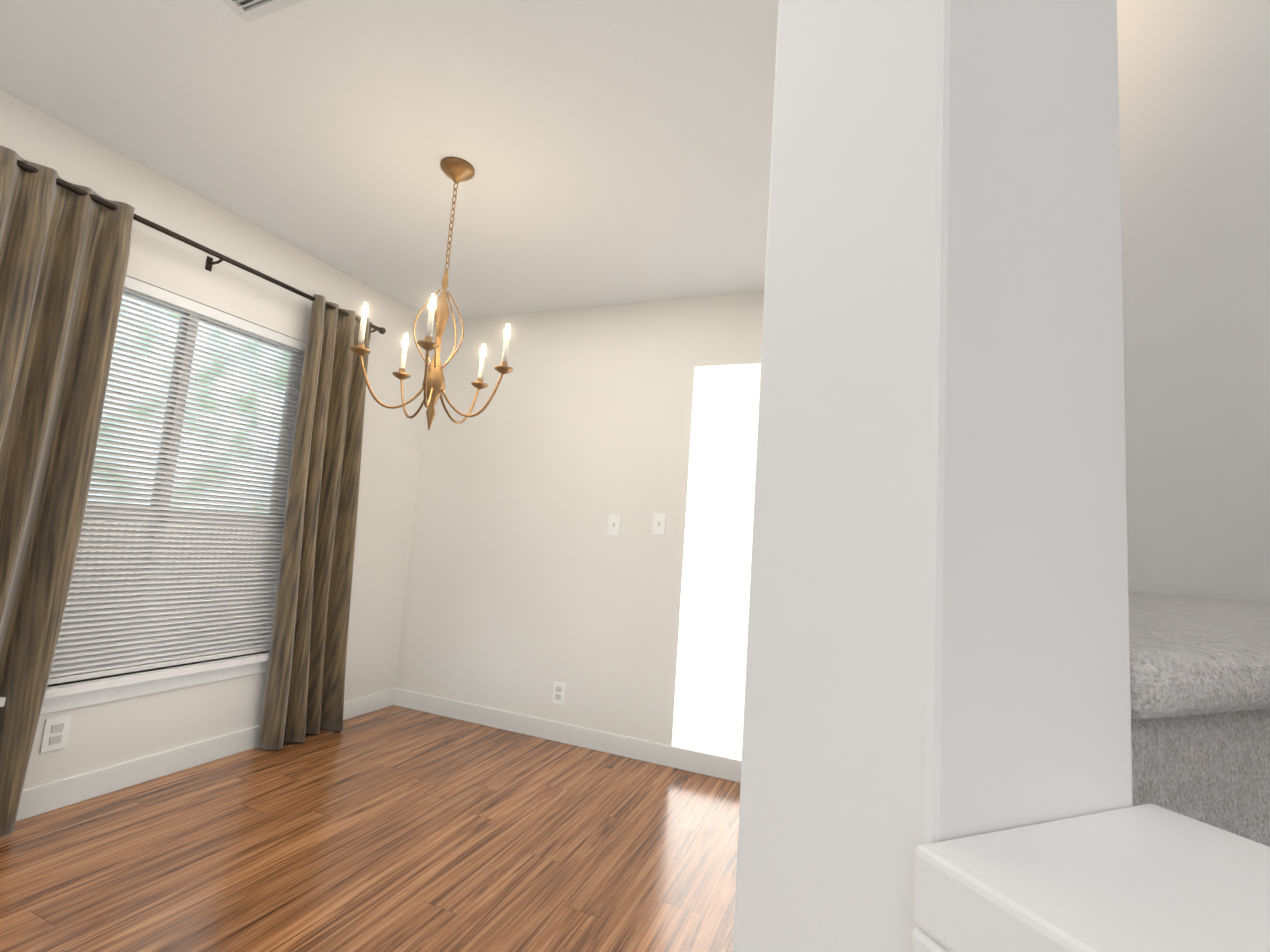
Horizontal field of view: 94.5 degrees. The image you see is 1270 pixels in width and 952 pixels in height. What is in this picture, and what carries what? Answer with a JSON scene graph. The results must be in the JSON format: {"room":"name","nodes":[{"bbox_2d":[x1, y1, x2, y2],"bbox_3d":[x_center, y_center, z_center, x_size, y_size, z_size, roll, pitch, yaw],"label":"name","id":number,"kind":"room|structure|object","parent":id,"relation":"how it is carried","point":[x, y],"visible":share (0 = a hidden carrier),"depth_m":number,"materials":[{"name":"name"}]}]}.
{"room":"dining room","nodes":[
{"label":"dining room","id":0,"kind":"room"},
{"bbox_2d":[0,89,434,789],"bbox_3d":[-3.433,-0.470,-1.060,0.150,2.440,10.810,2,-7,22],"label":"wall","id":1,"kind":"structure","parent":0,"point":[102,735],"depth_m":2.71,"materials":[{"name":"paint"}]},
{"bbox_2d":[40,715,70,752],"bbox_3d":[-2.083,0.927,2.112,0.010,0.115,0.072,2,-7,22],"label":"electrical outlet","id":2,"kind":"object","parent":1,"relation":"attached to","point":[55,733],"visible":1,"depth_m":2.11,"materials":[{"name":"white plastic"}]},
{"bbox_2d":[0,290,303,714],"bbox_3d":[-1.966,0.066,2.466,0.175,1.640,1.180,2,-7,22],"label":"window","id":3,"kind":"structure","parent":1,"relation":"attached to","point":[71,695],"depth_m":2.52,"materials":[{"name":"white"}]},
{"bbox_2d":[48,276,305,684],"bbox_3d":[-1.954,0.021,2.467,0.055,1.543,1.090,2,-7,22],"label":"window blinds","id":4,"kind":"object","parent":1,"relation":"attached to","point":[91,653],"visible":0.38,"depth_m":2.49,"materials":[{"name":"white plastic"}]},
{"bbox_2d":[0,145,385,835],"bbox_3d":[-1.845,0.128,2.431,0.169,2.204,1.852,2,-7,22],"label":"curtains","id":5,"kind":"object","parent":1,"relation":"attached to","point":[64,251],"visible":0.98,"depth_m":2.08,"materials":[{"name":"brown fabric"}]},
{"bbox_2d":[16,688,395,821],"bbox_3d":[-3.467,0.683,-1.286,0.014,0.100,10.660,2,-7,22],"label":"baseboard","id":6,"kind":"structure","parent":1,"relation":"attached to","point":[47,797],"depth_m":2.37,"materials":[{"name":"white wood"}]},
{"bbox_2d":[0,705,740,951],"bbox_3d":[0.178,0.887,-2.713,8.150,0.100,10.810,2,-7,22],"label":"floor","id":7,"kind":"structure","parent":0,"point":[393,828],"depth_m":1.97,"materials":[{"name":"brown wood"}]},
{"bbox_2d":[732,0,1132,951],"bbox_3d":[0.177,-0.111,0.358,0.140,2.540,0.140,7,-7,-22],"label":"pillar","id":8,"kind":"structure","parent":7,"relation":"on","point":[938,636],"depth_m":0.29,"materials":[{"name":"white paint"}]},
{"bbox_2d":[1129,592,1269,846],"bbox_3d":[1.814,-0.191,-0.014,3.429,2.848,2.272,2,-7,22],"label":"stair steps","id":9,"kind":"structure","parent":7,"relation":"on","point":[1200,698],"depth_m":0.36,"materials":[{"name":"carpet"}]},
{"bbox_2d":[0,0,778,320],"bbox_3d":[0.356,-1.632,-2.440,8.150,0.100,10.810,2,-7,22],"label":"ceiling","id":10,"kind":"structure","parent":0,"point":[614,152],"depth_m":1.98,"materials":[{"name":"white paint"}]},
{"bbox_2d":[222,0,305,22],"bbox_3d":[-0.962,-1.244,1.476,0.260,0.012,0.160,2,-7,22],"label":"ceiling vent","id":11,"kind":"object","parent":10,"relation":"in","point":[254,10],"visible":1,"depth_m":1.54,"materials":[{"name":"silver metal"}]},
{"bbox_2d":[349,157,512,430],"bbox_3d":[-0.687,-0.653,2.156,0.543,1.000,0.522,2,-7,22],"label":"chandelier","id":12,"kind":"object","parent":10,"relation":"hanging from","point":[456,170],"visible":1,"depth_m":2.10,"materials":[{"name":"brown metal"}]},
{"bbox_2d":[395,291,763,745],"bbox_3d":[2.327,0.301,2.293,8.000,2.440,0.150,2,-7,22],"label":"wall","id":13,"kind":"structure","parent":0,"point":[530,581],"depth_m":3.33,"materials":[{"name":"paint"}]},
{"bbox_2d":[552,681,565,704],"bbox_3d":[-0.416,1.183,3.200,0.072,0.115,0.010,2,-7,22],"label":"electrical outlet","id":14,"kind":"object","parent":13,"relation":"attached to","point":[558,692],"visible":1,"depth_m":3.20,"materials":[{"name":"white plastic"}]},
{"bbox_2d":[392,688,741,782],"bbox_3d":[-0.269,1.386,3.111,2.570,0.100,0.014,2,-7,22],"label":"baseboard","id":15,"kind":"structure","parent":13,"relation":"attached to","point":[722,767],"depth_m":3.12,"materials":[{"name":"white wood"}]},
{"bbox_2d":[607,514,620,535],"bbox_3d":[-0.115,0.267,3.204,0.072,0.115,0.010,2,-7,22],"label":"light switch","id":16,"kind":"object","parent":13,"relation":"attached to","point":[614,520],"visible":1,"depth_m":3.20,"materials":[{"name":"white plastic"}]},
{"bbox_2d":[652,513,665,534],"bbox_3d":[0.127,0.254,3.107,0.072,0.115,0.010,2,-7,22],"label":"light switch","id":17,"kind":"object","parent":13,"relation":"attached to","point":[659,523],"visible":1,"depth_m":3.10,"materials":[{"name":"white plastic"}]},
{"bbox_2d":[672,364,760,759],"bbox_3d":[0.610,0.431,2.887,0.780,2.030,0.001,2,-7,22],"label":"doorway window","id":18,"kind":"structure","parent":13,"relation":"in","point":[709,702],"depth_m":2.97,"materials":[{"name":"white"}]},
{"bbox_2d":[1117,0,1269,602],"bbox_3d":[3.192,-1.182,0.878,5.400,5.200,0.140,2,-7,22],"label":"wall","id":19,"kind":"structure","parent":0,"point":[1194,102],"depth_m":1.44,"materials":[{"name":"paint"}]},
{"bbox_3d":[0.374,0.622,-0.323,0.918,0.967,0.918,2,-7,22],"label":"wall","id":20,"kind":"structure","parent":0,"visible":0},
{"bbox_2d":[912,804,1269,951],"bbox_3d":[0.385,0.471,-0.307,0.162,0.722,1.160,7,-7,-22],"label":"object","id":21,"kind":"structure","parent":20,"relation":"on","point":[1147,878],"depth_m":0.21,"materials":[{"name":"white wood"}]}
]}

